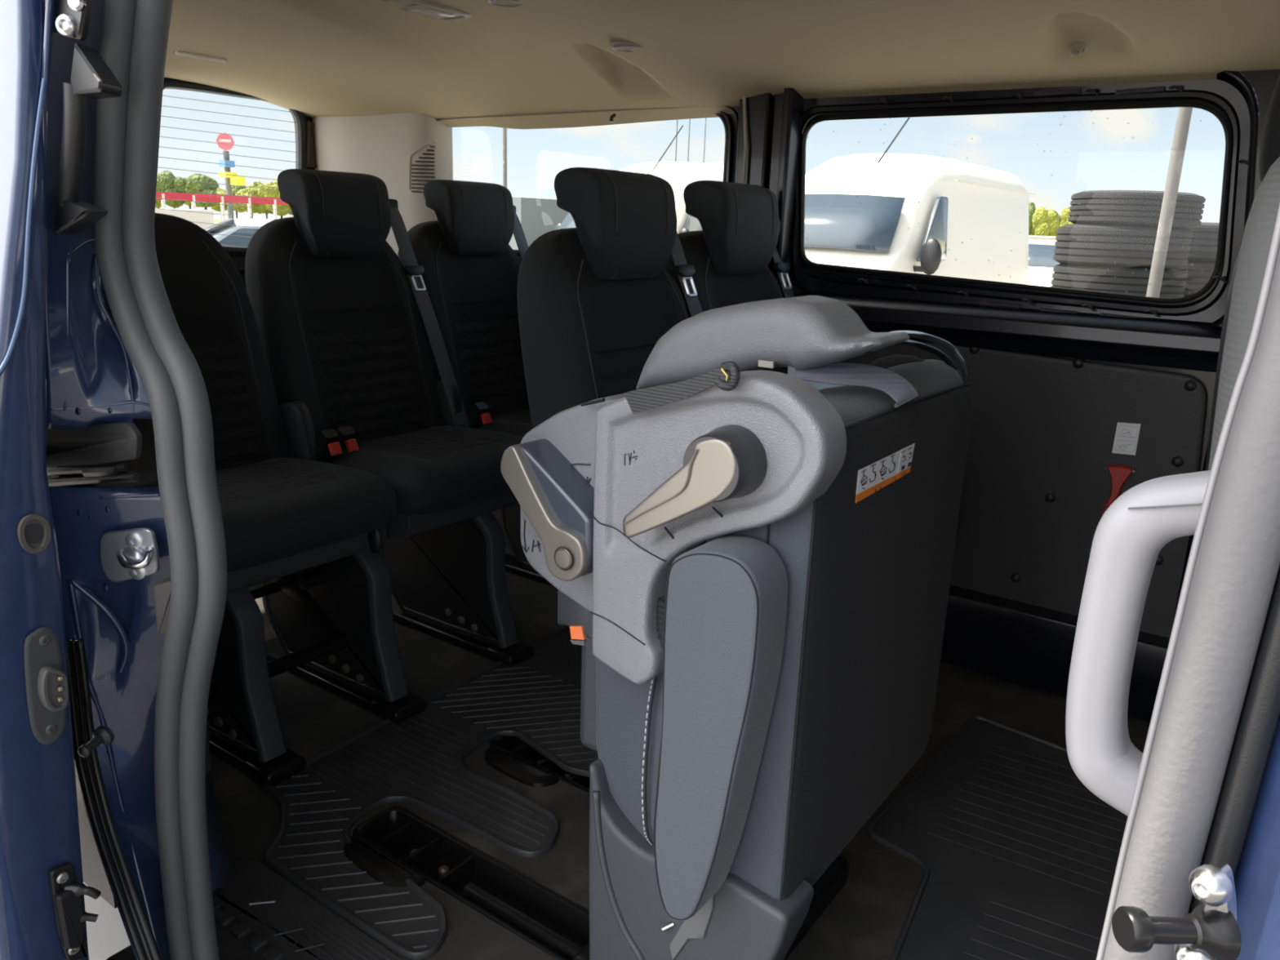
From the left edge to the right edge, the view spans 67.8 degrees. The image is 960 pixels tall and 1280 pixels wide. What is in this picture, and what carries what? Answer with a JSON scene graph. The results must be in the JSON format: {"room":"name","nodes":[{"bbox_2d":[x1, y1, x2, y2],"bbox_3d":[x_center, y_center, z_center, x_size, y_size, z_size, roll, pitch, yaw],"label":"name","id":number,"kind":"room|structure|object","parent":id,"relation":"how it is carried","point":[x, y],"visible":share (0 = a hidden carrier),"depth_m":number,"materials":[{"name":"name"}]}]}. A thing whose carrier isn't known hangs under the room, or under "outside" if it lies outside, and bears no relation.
{"room":"vehicle interior","nodes":[
{"label":"vehicle interior","id":0,"kind":"room"},
{"bbox_2d":[45,398,117,908],"bbox_3d":[0.337,0.091,1.470,4.600,1.840,2.015,13,18,34],"label":"wall","id":1,"kind":"structure","parent":0,"point":[94,875],"depth_m":1.16,"materials":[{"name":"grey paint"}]},
{"bbox_2d":[0,0,88,959],"bbox_3d":[-0.987,0.064,1.147,1.104,1.450,0.217,13,18,34],"label":"door","id":2,"kind":"structure","parent":1,"relation":"in","point":[39,822],"depth_m":0.82,"materials":[{"name":"blue paint"}]},
{"bbox_2d":[17,513,51,554],"bbox_3d":[-0.526,0.046,0.827,0.007,0.036,0.026,13,18,34],"label":"grommet","id":3,"kind":"object","parent":2,"relation":"attached to","point":[33,530],"visible":1,"depth_m":0.83,"materials":[{"name":"grey rubber"}]},
{"bbox_2d":[23,626,68,744],"bbox_3d":[-0.530,0.187,0.854,0.014,0.113,0.033,13,18,34],"label":"plate","id":4,"kind":"object","parent":2,"relation":"attached to","point":[46,686],"visible":1,"depth_m":0.85,"materials":[{"name":"grey"}]},
{"bbox_2d":[48,862,101,959],"bbox_3d":[-0.535,0.417,0.911,0.026,0.110,0.035,13,18,34],"label":"bracket","id":5,"kind":"object","parent":2,"relation":"attached to","point":[70,915],"depth_m":0.90,"materials":[{"name":"black metal"}]},
{"bbox_2d":[55,81,87,207],"bbox_3d":[-0.472,-0.276,0.790,0.053,0.099,0.017,13,18,34],"label":"gas strut","id":6,"kind":"object","parent":1,"relation":"attached to","point":[74,106],"visible":0.97,"depth_m":0.78,"materials":[{"name":"black plastic"}]},
{"bbox_2d":[55,0,91,40],"bbox_3d":[-0.447,-0.368,0.739,0.065,0.048,0.018,13,18,34],"label":"bracket","id":7,"kind":"object","parent":1,"relation":"attached to","point":[73,16],"visible":1,"depth_m":0.74,"materials":[{"name":"black metal"}]},
{"bbox_2d":[54,199,107,234],"bbox_3d":[-0.480,-0.225,0.816,0.081,0.031,0.027,13,18,34],"label":"wedge","id":8,"kind":"object","parent":1,"relation":"attached to","point":[74,217],"visible":0.92,"depth_m":0.81,"materials":[{"name":"black plastic"}]},
{"bbox_2d":[46,422,142,486],"bbox_3d":[-0.538,-0.021,0.930,0.213,0.098,0.018,13,18,34],"label":"guide","id":9,"kind":"object","parent":1,"relation":"attached to","point":[100,443],"visible":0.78,"depth_m":0.91,"materials":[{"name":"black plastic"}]},
{"bbox_2d":[77,725,114,757],"bbox_3d":[-0.528,0.254,0.921,0.020,0.020,0.033,4,15,8],"label":"bolt","id":10,"kind":"object","parent":1,"relation":"attached to","point":[103,735],"visible":1,"depth_m":0.93,"materials":[{"name":"black plastic"}]},
{"bbox_2d":[71,43,122,98],"bbox_3d":[-0.435,-0.326,0.758,0.068,0.037,0.027,13,18,34],"label":"wedge","id":11,"kind":"object","parent":1,"relation":"attached to","point":[91,77],"visible":1,"depth_m":0.75,"materials":[{"name":"black plastic"}]},
{"bbox_2d":[41,0,170,959],"bbox_3d":[-0.554,0.108,0.986,0.293,1.184,0.110,13,18,34],"label":"door frame","id":12,"kind":"structure","parent":1,"relation":"attached to","point":[114,645],"depth_m":0.95,"materials":[{"name":"blue paint"}]},
{"bbox_2d":[93,0,226,959],"bbox_3d":[-0.458,0.109,0.946,0.128,1.144,0.047,13,18,34],"label":"seal","id":13,"kind":"object","parent":1,"relation":"attached to","point":[135,35],"visible":0.99,"depth_m":0.88,"materials":[{"name":"grey rubber"}]},
{"bbox_2d":[153,577,170,634],"bbox_3d":[-0.461,0.122,0.939,0.025,0.057,0.020,2,15,2],"label":"block","id":14,"kind":"object","parent":13,"relation":"attached to","point":[162,590],"visible":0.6,"depth_m":0.93,"materials":[{"name":"grey plastic"}]},
{"bbox_2d":[205,720,230,899],"bbox_3d":[-0.531,0.419,1.175,0.036,0.346,0.147,-4,16,-22],"label":"pillar foot","id":15,"kind":"structure","parent":1,"relation":"attached to","point":[220,864],"depth_m":1.18,"materials":[{"name":"black plastic"}]},
{"bbox_2d":[1096,203,1279,959],"bbox_3d":[0.262,0.068,0.419,0.062,0.455,0.026,13,18,34],"label":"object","id":16,"kind":"object","parent":1,"relation":"attached to","point":[1215,715],"visible":0.95,"depth_m":0.42,"materials":[{"name":"grey plastic"}]},
{"bbox_2d":[1234,715,1279,959],"bbox_3d":[0.362,0.103,0.302,0.054,0.454,0.297,-11,20,-40],"label":"pillar","id":17,"kind":"structure","parent":1,"relation":"attached to","point":[1257,875],"depth_m":0.43,"materials":[{"name":"blue metal"}]},
{"bbox_2d":[1111,863,1241,959],"bbox_3d":[0.232,0.191,0.410,0.054,0.053,0.024,2,15,-2],"label":"door check","id":18,"kind":"object","parent":17,"relation":"attached to","point":[1211,931],"visible":1,"depth_m":0.40,"materials":[{"name":"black metal"}]},
{"bbox_3d":[0.379,0.238,0.472,0.227,1.360,0.125,13,18,34],"label":"pillar cover","id":19,"kind":"structure","parent":1,"relation":"attached to","visible":0},
{"bbox_2d":[1065,470,1210,816],"bbox_3d":[0.283,0.089,0.515,0.087,0.218,0.038,13,18,34],"label":"handle","id":20,"kind":"object","parent":19,"relation":"attached to","point":[1129,538],"visible":0.78,"depth_m":0.52,"materials":[{"name":"grey plastic"}]},
{"bbox_2d":[100,528,159,582],"bbox_3d":[-0.501,0.075,0.933,0.062,0.056,0.030,7,16,17],"label":"striker","id":21,"kind":"object","parent":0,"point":[130,553],"depth_m":0.93,"materials":[{"name":"silver metal"}]},
{"bbox_2d":[83,214,292,959],"bbox_3d":[23.550,-6.201,32.366,400.000,0.100,400.000,13,18,34],"label":"ground","id":22,"kind":"structure","parent":0,"point":[107,936],"depth_m":2.20,"materials":[{"name":"concrete"}]},
{"bbox_2d":[155,208,214,228],"bbox_3d":[-16.665,-8.644,33.050,2.600,1.500,2.600,13,18,34],"label":"container","id":23,"kind":"object","parent":22,"relation":"on","point":[197,216],"visible":0.26,"depth_m":32.67,"materials":[{"name":"beige"}]},
{"bbox_2d":[214,218,227,223],"bbox_3d":[-44.660,-26.208,97.152,60.000,0.120,60.000,13,18,34],"label":"grass verge","id":24,"kind":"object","parent":22,"relation":"on","point":[216,220],"visible":0.02,"depth_m":111.97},
{"bbox_2d":[155,200,166,208],"bbox_3d":[-56.771,-32.794,111.982,3.056,4.084,3.534,13,18,34],"label":"tree","id":25,"kind":"object","parent":24,"relation":"on","point":[158,204],"visible":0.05,"depth_m":111.42,"materials":[{"name":"green plant"}]},
{"bbox_2d":[155,170,186,208],"bbox_3d":[-43.709,-26.532,89.364,3.263,4.721,2.913,13,18,34],"label":"tree","id":26,"kind":"object","parent":24,"relation":"on","point":[166,184],"visible":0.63,"depth_m":88.21,"materials":[{"name":"green plant"}]},
{"bbox_2d":[184,200,198,208],"bbox_3d":[-49.920,-31.142,106.057,3.278,4.465,3.056,13,18,34],"label":"tree","id":27,"kind":"object","parent":24,"relation":"on","point":[188,203],"visible":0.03,"depth_m":105.78,"materials":[{"name":"green plant"}]},
{"bbox_2d":[185,173,218,209],"bbox_3d":[-37.755,-24.355,82.851,3.235,4.334,2.646,13,18,34],"label":"tree","id":28,"kind":"object","parent":24,"relation":"on","point":[193,185],"visible":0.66,"depth_m":82.00,"materials":[{"name":"green plant"}]},
{"bbox_2d":[210,187,236,221],"bbox_3d":[-43.531,-28.671,99.506,3.462,3.558,3.202,13,18,34],"label":"tree","id":29,"kind":"object","parent":24,"relation":"on","point":[217,207],"visible":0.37,"depth_m":98.33,"materials":[{"name":"green plant"}]},
{"bbox_2d":[223,185,246,218],"bbox_3d":[-49.535,-34.008,116.352,2.764,4.638,3.461,13,18,34],"label":"tree","id":30,"kind":"object","parent":24,"relation":"on","point":[237,188],"visible":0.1,"depth_m":115.68,"materials":[{"name":"green plant"}]},
{"bbox_2d":[232,181,267,218],"bbox_3d":[-37.859,-26.959,92.828,3.097,4.136,3.391,13,18,34],"label":"tree","id":31,"kind":"object","parent":24,"relation":"on","point":[252,192],"visible":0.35,"depth_m":91.95,"materials":[{"name":"green plant"}]},
{"bbox_2d":[263,209,273,218],"bbox_3d":[-42.820,-31.131,108.937,2.866,3.424,3.642,13,18,34],"label":"tree","id":32,"kind":"object","parent":24,"relation":"on","point":[268,211],"visible":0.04,"depth_m":108.67,"materials":[{"name":"green plant"}]},
{"bbox_2d":[257,180,291,217],"bbox_3d":[-32.270,-24.683,85.312,3.688,4.056,2.662,-2,16,-16],"label":"tree","id":33,"kind":"object","parent":24,"relation":"on","point":[264,192],"visible":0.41,"depth_m":84.46,"materials":[{"name":"green plant"}]},
{"bbox_2d":[155,191,288,221],"bbox_3d":[-19.005,-12.710,46.466,0.135,2.170,12.546,10,17,27],"label":"railing","id":34,"kind":"object","parent":22,"relation":"on","point":[194,197],"visible":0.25,"depth_m":44.91,"materials":[{"name":"red metal"}]},
{"bbox_2d":[216,133,245,219],"bbox_3d":[-23.466,-16.923,54.719,1.112,5.678,1.106,13,18,34],"label":"road sign","id":35,"kind":"object","parent":22,"relation":"on","point":[222,138],"visible":0.84,"depth_m":54.26,"materials":[{"name":"red"}]},
{"bbox_2d":[203,217,273,246],"bbox_3d":[-5.312,-2.864,13.213,4.201,1.486,1.780,-5,17,-24],"label":"parked car","id":36,"kind":"object","parent":22,"relation":"on","point":[246,231],"visible":0.04,"depth_m":12.34,"materials":[{"name":"silver metal"}]},
{"bbox_2d":[502,128,506,187],"bbox_3d":[-3.908,-12.132,27.509,0.111,12.000,0.111,-7,18,-31],"label":"mast","id":37,"kind":"object","parent":22,"relation":"on","point":[504,130],"visible":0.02,"depth_m":28.16,"materials":[{"name":"grey metal"}]},
{"bbox_2d":[508,197,568,249],"bbox_3d":[-6.392,-10.084,38.179,9.000,2.300,5.000,13,18,34],"label":"shed","id":38,"kind":"object","parent":22,"relation":"on","point":[537,217],"visible":0.14,"depth_m":34.22,"materials":[{"name":"grey"}]},
{"bbox_2d":[554,124,723,234],"bbox_3d":[0.764,-4.094,15.624,2.554,3.025,6.050,13,18,34],"label":"van","id":39,"kind":"object","parent":22,"relation":"on","point":[678,175],"visible":0.07,"depth_m":14.22,"materials":[{"name":"beige paint"}]},
{"bbox_2d":[554,222,560,230],"bbox_3d":[-1.208,-3.797,14.852,0.327,0.400,0.146,13,18,34],"label":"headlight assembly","id":40,"kind":"object","parent":39,"relation":"attached to","point":[557,225],"depth_m":14.81,"materials":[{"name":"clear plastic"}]},
{"bbox_2d":[679,227,688,233],"bbox_3d":[0.597,-3.397,13.610,0.327,0.400,0.146,13,18,34],"label":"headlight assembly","id":41,"kind":"object","parent":39,"relation":"attached to","point":[684,229],"depth_m":13.51,"materials":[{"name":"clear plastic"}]},
{"bbox_2d":[675,120,678,161],"bbox_3d":[1.290,-13.073,31.664,0.040,12.000,0.040,13,18,34],"label":"mast","id":42,"kind":"object","parent":22,"relation":"on","point":[677,120],"visible":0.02,"depth_m":32.10,"materials":[{"name":"grey metal"}]},
{"bbox_2d":[687,119,690,162],"bbox_3d":[1.796,-13.575,33.581,0.040,12.000,0.040,13,18,34],"label":"mast","id":43,"kind":"object","parent":22,"relation":"on","point":[689,119],"visible":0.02,"depth_m":33.97,"materials":[{"name":"grey metal"}]},
{"bbox_2d":[702,117,706,163],"bbox_3d":[2.483,-14.066,35.485,0.040,12.000,0.040,13,18,34],"label":"mast","id":44,"kind":"object","parent":22,"relation":"on","point":[705,117],"visible":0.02,"depth_m":35.84,"materials":[{"name":"grey metal"}]},
{"bbox_2d":[804,117,1035,284],"bbox_3d":[3.337,-3.168,12.543,2.554,3.025,6.050,13,18,34],"label":"van","id":45,"kind":"object","parent":22,"relation":"on","point":[898,212],"visible":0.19,"depth_m":11.13,"materials":[{"name":"beige paint"}]},
{"bbox_2d":[913,238,942,275],"bbox_3d":[3.171,-2.471,10.530,0.327,0.400,0.146,13,18,34],"label":"mirror","id":46,"kind":"object","parent":45,"relation":"attached to","point":[930,256],"depth_m":10.46,"materials":[{"name":"black plastic"}]},
{"bbox_2d":[1026,243,1059,287],"bbox_3d":[7.655,-3.588,17.594,1.796,1.489,4.210,11,17,30],"label":"parked car","id":47,"kind":"object","parent":22,"relation":"on","point":[1042,263],"visible":0.06,"depth_m":16.77,"materials":[{"name":"beige paint"}]},
{"bbox_2d":[1028,235,1057,244],"bbox_3d":[22.941,-12.961,53.910,6.900,1.640,6.400,13,18,34],"label":"building","id":48,"kind":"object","parent":22,"relation":"on","point":[1042,239],"visible":0.05,"depth_m":51.12,"materials":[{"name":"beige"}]},
{"bbox_2d":[1146,106,1192,297],"bbox_3d":[2.448,-1.293,4.405,0.065,3.600,0.056,13,18,34],"label":"metal pole","id":49,"kind":"object","parent":22,"relation":"on","point":[1184,116],"visible":0.48,"depth_m":4.39,"materials":[{"name":"silver metal"}]},
{"bbox_3d":[39.380,-20.454,86.936,90.000,0.120,60.000,13,18,34],"label":"grass verge","id":50,"kind":"object","parent":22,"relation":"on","visible":0},
{"bbox_2d":[1028,202,1035,235],"bbox_3d":[37.977,-24.796,93.533,2.335,4.793,2.191,13,18,34],"label":"tree","id":51,"kind":"object","parent":50,"relation":"on","point":[1032,209],"visible":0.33,"depth_m":92.62,"materials":[{"name":"green plant"}]},
{"bbox_2d":[1031,206,1060,238],"bbox_3d":[36.998,-22.705,86.817,2.413,4.202,2.455,13,18,34],"label":"tree","id":52,"kind":"object","parent":50,"relation":"on","point":[1046,222],"visible":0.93,"depth_m":85.91,"materials":[{"name":"green plant"}]},
{"bbox_2d":[1056,212,1061,235],"bbox_3d":[44.227,-26.692,102.336,2.224,4.277,2.384,13,18,34],"label":"tree","id":53,"kind":"object","parent":50,"relation":"on","point":[1058,215],"visible":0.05,"depth_m":101.56,"materials":[{"name":"green plant"}]},
{"bbox_2d":[1059,207,1074,226],"bbox_3d":[42.252,-24.440,93.480,2.180,4.427,1.812,13,18,34],"label":"tree","id":54,"kind":"object","parent":50,"relation":"on","point":[1064,214],"visible":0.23,"depth_m":93.03,"materials":[{"name":"green plant"}]},
{"bbox_3d":[2.607,0.143,5.611,0.701,0.223,0.701,13,18,34],"label":"tyre","id":55,"kind":"object","parent":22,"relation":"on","visible":0},
{"bbox_3d":[2.574,-0.069,5.583,0.700,0.224,0.701,13,18,34],"label":"tyre","id":56,"kind":"object","parent":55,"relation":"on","visible":0},
{"bbox_3d":[2.557,-0.278,5.545,0.700,0.220,0.700,13,18,34],"label":"tyre","id":57,"kind":"object","parent":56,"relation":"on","visible":0},
{"bbox_3d":[2.548,-0.485,5.501,0.701,0.224,0.700,13,18,34],"label":"tyre","id":58,"kind":"object","parent":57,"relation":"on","visible":0},
{"bbox_3d":[2.579,-0.684,5.429,0.702,0.224,0.700,13,18,34],"label":"tyre","id":59,"kind":"object","parent":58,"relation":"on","visible":0},
{"bbox_3d":[2.578,-0.889,5.379,0.691,0.225,0.691,13,18,34],"label":"tyre","id":60,"kind":"object","parent":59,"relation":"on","visible":0},
{"bbox_2d":[1050,263,1187,298],"bbox_3d":[2.642,-1.080,5.285,0.670,0.222,0.671,13,18,34],"label":"tyre","id":61,"kind":"object","parent":60,"relation":"on","point":[1116,280],"visible":0.61,"depth_m":5.01,"materials":[{"name":"black rubber"}]},
{"bbox_2d":[1053,224,1192,268],"bbox_3d":[2.641,-1.285,5.236,0.671,0.224,0.671,13,18,34],"label":"tyre","id":62,"kind":"object","parent":61,"relation":"on","point":[1091,245],"visible":0.88,"depth_m":4.98,"materials":[{"name":"black rubber"}]},
{"bbox_2d":[1067,190,1205,229],"bbox_3d":[2.680,-1.462,5.163,0.650,0.182,0.651,13,18,34],"label":"tyre","id":63,"kind":"object","parent":62,"relation":"on","point":[1116,207],"visible":0.9,"depth_m":4.92,"materials":[{"name":"black rubber"}]},
{"bbox_3d":[3.422,0.035,6.106,0.660,0.225,0.660,13,18,34],"label":"tyre","id":64,"kind":"object","parent":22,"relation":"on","visible":0},
{"bbox_3d":[3.453,-0.168,6.033,0.662,0.231,0.662,13,18,34],"label":"tyre","id":65,"kind":"object","parent":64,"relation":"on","visible":0},
{"bbox_3d":[3.404,-0.389,6.015,0.661,0.228,0.661,13,18,34],"label":"tyre","id":66,"kind":"object","parent":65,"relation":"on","visible":0},
{"bbox_3d":[3.436,-0.592,5.942,0.661,0.229,0.661,13,18,34],"label":"tyre","id":67,"kind":"object","parent":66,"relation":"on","visible":0},
{"bbox_3d":[3.386,-0.813,5.925,0.661,0.228,0.661,13,18,34],"label":"tyre","id":68,"kind":"object","parent":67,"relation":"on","visible":0},
{"bbox_3d":[3.394,-1.021,5.868,0.661,0.227,0.660,13,18,34],"label":"tyre","id":69,"kind":"object","parent":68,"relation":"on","visible":0},
{"bbox_2d":[1178,260,1215,297],"bbox_3d":[3.369,-1.236,5.834,0.660,0.226,0.660,13,18,34],"label":"tyre","id":70,"kind":"object","parent":69,"relation":"on","point":[1199,273],"visible":0.13,"depth_m":5.54,"materials":[{"name":"black rubber"}]},
{"bbox_2d":[1186,222,1219,262],"bbox_3d":[3.376,-1.445,5.778,0.660,0.228,0.662,13,18,34],"label":"tyre","id":71,"kind":"object","parent":70,"relation":"on","point":[1204,242],"visible":0.1,"depth_m":5.49,"materials":[{"name":"black rubber"}]},
{"bbox_2d":[230,110,315,290],"bbox_3d":[-1.522,-0.441,2.729,0.030,1.560,1.750,13,18,34],"label":"wall","id":72,"kind":"structure","parent":0,"point":[237,260],"depth_m":3.03,"materials":[{"name":"black plastic"}]},
{"bbox_2d":[155,77,316,273],"bbox_3d":[-1.252,-0.924,2.930,0.052,0.588,0.751,13,18,34],"label":"window","id":73,"kind":"structure","parent":72,"relation":"in","point":[306,147],"depth_m":2.97,"materials":[{"name":"clear glass"}]},
{"bbox_2d":[44,0,1279,128],"bbox_3d":[0.204,-0.710,1.376,4.200,0.206,1.740,13,18,34],"label":"ceiling","id":74,"kind":"structure","parent":0,"point":[313,58],"depth_m":2.04,"materials":[{"name":"beige fabric"}]},
{"bbox_2d":[173,50,226,62],"bbox_3d":[-1.141,-1.100,2.473,0.021,0.014,0.135,13,18,34],"label":"slot cover","id":75,"kind":"object","parent":74,"relation":"attached to","point":[196,55],"visible":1,"depth_m":2.46,"materials":[{"name":"white plastic"}]},
{"bbox_2d":[382,0,471,20],"bbox_3d":[-0.467,-1.020,2.061,0.100,0.013,0.220,13,18,34],"label":"recessed light","id":76,"kind":"object","parent":74,"relation":"in","point":[427,8],"visible":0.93,"depth_m":2.06,"materials":[{"name":"grey plastic"}]},
{"bbox_2d":[485,0,524,7],"bbox_3d":[-0.273,-0.975,1.937,0.080,0.010,0.080,13,18,34],"label":"ceiling vent","id":77,"kind":"object","parent":74,"relation":"in","point":[508,3],"visible":0.94,"depth_m":1.95,"materials":[{"name":"grey plastic"}]},
{"bbox_2d":[609,40,643,52],"bbox_3d":[-0.027,-0.969,2.131,0.080,0.010,0.080,13,18,34],"label":"ceiling vent","id":78,"kind":"object","parent":74,"relation":"in","point":[622,46],"visible":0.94,"depth_m":2.11,"materials":[{"name":"grey plastic"}]},
{"bbox_2d":[1067,40,1088,57],"bbox_3d":[0.832,-0.819,1.808,0.040,0.036,0.038,13,18,34],"label":"coat hook","id":79,"kind":"object","parent":74,"relation":"attached to","point":[1081,43],"visible":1,"depth_m":1.80,"materials":[{"name":"grey plastic"}]},
{"bbox_2d":[209,536,1150,959],"bbox_3d":[0.232,0.456,1.659,4.350,0.610,1.770,13,18,34],"label":"floor","id":80,"kind":"structure","parent":0,"point":[865,920],"depth_m":1.72,"materials":[{"name":"rubber"}]},
{"bbox_2d":[106,859,403,959],"bbox_3d":[-0.221,0.780,1.125,1.273,0.082,0.258,13,18,34],"label":"step tread","id":81,"kind":"structure","parent":80,"relation":"on","point":[280,916],"depth_m":1.41,"materials":[{"name":"rubber"}]},
{"bbox_2d":[154,213,425,786],"bbox_3d":[-0.814,-0.022,1.952,0.690,1.006,0.551,13,18,34],"label":"passenger seat","id":82,"kind":"object","parent":80,"relation":"on","point":[312,534],"visible":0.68,"depth_m":1.99,"materials":[{"name":"black fabric"}]},
{"bbox_2d":[155,457,396,572],"bbox_3d":[-0.785,0.061,1.911,0.438,0.145,0.454,13,18,34],"label":"seat cushion","id":83,"kind":"object","parent":82,"relation":"on","point":[280,514],"depth_m":1.84,"materials":[{"name":"black fabric"}]},
{"bbox_2d":[244,168,533,666],"bbox_3d":[-0.569,-0.165,2.304,0.732,1.109,0.506,13,18,34],"label":"passenger seat","id":84,"kind":"object","parent":80,"relation":"on","point":[334,305],"visible":0.84,"depth_m":2.28,"materials":[{"name":"black fabric"}]},
{"bbox_2d":[331,426,523,515],"bbox_3d":[-0.510,-0.030,2.282,0.438,0.145,0.454,13,18,34],"label":"seat cushion","id":85,"kind":"object","parent":84,"relation":"on","point":[430,470],"depth_m":2.14,"materials":[{"name":"black fabric"}]},
{"bbox_2d":[264,626,598,959],"bbox_3d":[-0.082,0.512,1.978,0.755,0.011,1.355,13,18,34],"label":"rubber floor mat","id":86,"kind":"object","parent":80,"relation":"on","point":[417,760],"visible":0.66,"depth_m":1.75,"materials":[{"name":"black rubber"}]},
{"bbox_2d":[343,806,589,959],"bbox_3d":[-0.217,0.670,1.462,0.660,0.058,0.158,13,18,34],"label":"rail","id":87,"kind":"object","parent":80,"relation":"attached to","point":[394,846],"visible":0.9,"depth_m":1.53,"materials":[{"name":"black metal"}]},
{"bbox_2d":[397,179,554,586],"bbox_3d":[-0.306,-0.252,2.659,0.732,1.109,0.506,13,18,34],"label":"passenger seat","id":88,"kind":"object","parent":80,"relation":"on","point":[470,275],"visible":0.52,"depth_m":2.65,"materials":[{"name":"black fabric"}]},
{"bbox_2d":[467,408,532,436],"bbox_3d":[-0.247,-0.117,2.636,0.438,0.145,0.454,13,18,34],"label":"seat cushion","id":89,"kind":"object","parent":88,"relation":"on","point":[513,421],"depth_m":2.53,"materials":[{"name":"black fabric"}]},
{"bbox_2d":[484,734,589,793],"bbox_3d":[-0.009,0.604,1.733,0.710,0.058,0.158,13,18,34],"label":"anchor","id":90,"kind":"object","parent":80,"relation":"attached to","point":[509,755],"visible":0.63,"depth_m":1.83,"materials":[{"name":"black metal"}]},
{"bbox_2d":[517,167,702,428],"bbox_3d":[0.109,-0.163,1.776,0.664,0.793,0.496,11,18,30],"label":"passenger seat","id":91,"kind":"object","parent":80,"relation":"on","point":[596,297],"visible":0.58,"depth_m":1.74,"materials":[{"name":"black fabric"}]},
{"bbox_2d":[665,180,794,373],"bbox_3d":[0.361,-0.246,2.116,0.664,0.793,0.496,11,18,30],"label":"passenger seat","id":92,"kind":"object","parent":80,"relation":"on","point":[731,257],"visible":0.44,"depth_m":2.10,"materials":[{"name":"black fabric"}]},
{"bbox_2d":[500,295,972,959],"bbox_3d":[0.125,0.259,1.285,0.426,1.013,0.568,13,18,34],"label":"seat","id":93,"kind":"object","parent":80,"relation":"on","point":[750,568],"visible":1,"depth_m":1.05,"materials":[{"name":"grey"}]},
{"bbox_2d":[595,540,706,842],"bbox_3d":[0.132,0.180,1.294,0.145,0.501,0.460,13,18,34],"label":"seat cushion","id":94,"kind":"object","parent":93,"relation":"on","point":[628,714],"depth_m":1.15,"materials":[{"name":"grey fabric"}]},
{"bbox_2d":[868,715,1128,959],"bbox_3d":[0.574,0.653,1.546,0.438,0.010,1.076,13,18,34],"label":"rubber floor mat","id":95,"kind":"object","parent":80,"relation":"on","point":[1017,858],"visible":0.8,"depth_m":1.63,"materials":[{"name":"black rubber"}]},
{"bbox_2d":[1204,75,1279,471],"bbox_3d":[1.052,0.099,1.262,0.564,1.262,0.476,13,18,34],"label":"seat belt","id":96,"kind":"object","parent":80,"relation":"on","point":[1269,153],"visible":0.16,"depth_m":1.19,"materials":[{"name":"black fabric"}]},
{"bbox_2d":[1208,156,1279,470],"bbox_3d":[0.732,0.208,0.739,0.567,1.302,0.476,13,18,34],"label":"seat","id":97,"kind":"object","parent":80,"relation":"on","point":[1260,225],"visible":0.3,"depth_m":0.65,"materials":[{"name":"grey fabric"}]},
{"bbox_2d":[491,69,1279,721],"bbox_3d":[0.767,-0.002,2.289,4.350,2.060,0.255,13,18,34],"label":"wall","id":98,"kind":"structure","parent":0,"point":[1028,645],"depth_m":2.13,"materials":[{"name":"black paint"}]},
{"bbox_2d":[311,113,453,255],"bbox_3d":[-0.835,-0.573,3.193,0.515,1.420,0.185,13,18,34],"label":"pillar","id":99,"kind":"structure","parent":98,"relation":"attached to","point":[407,152],"depth_m":3.02,"materials":[{"name":"beige plastic"}]},
{"bbox_2d":[436,106,738,262],"bbox_3d":[-0.200,-0.807,2.727,1.115,0.457,0.047,13,18,34],"label":"window","id":100,"kind":"structure","parent":98,"relation":"in","point":[730,122],"depth_m":2.41,"materials":[{"name":"black paint"}]},
{"bbox_2d":[609,113,616,122],"bbox_3d":[-0.074,-0.973,2.560,0.010,0.023,0.021,13,18,34],"label":"hook","id":101,"kind":"object","parent":100,"relation":"attached to","point":[613,115],"depth_m":2.56,"materials":[{"name":"black plastic"}]},
{"bbox_2d":[786,70,1258,327],"bbox_3d":[0.752,-0.604,2.071,1.031,0.521,0.047,13,18,34],"label":"window","id":102,"kind":"structure","parent":98,"relation":"in","point":[1230,97],"depth_m":1.99,"materials":[{"name":"black paint"}]},
{"bbox_2d":[840,342,1207,638],"bbox_3d":[0.786,-0.015,2.185,0.901,0.611,0.022,13,18,34],"label":"panel","id":103,"kind":"object","parent":98,"relation":"attached to","point":[1037,487],"visible":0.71,"depth_m":2.09,"materials":[{"name":"black plastic"}]},
{"bbox_2d":[1102,464,1136,515],"bbox_3d":[1.004,0.046,2.018,0.063,0.158,0.024,13,18,34],"label":"hammer","id":104,"kind":"object","parent":103,"relation":"attached to","point":[1119,474],"visible":0.66,"depth_m":2.00,"materials":[{"name":"red plastic"}]},
{"bbox_2d":[1111,422,1140,455],"bbox_3d":[1.016,-0.086,1.992,0.044,0.069,0.002,13,18,34],"label":"instruction label","id":105,"kind":"object","parent":103,"relation":"attached to","point":[1126,435],"visible":1,"depth_m":1.99,"materials":[{"name":"white paper"}]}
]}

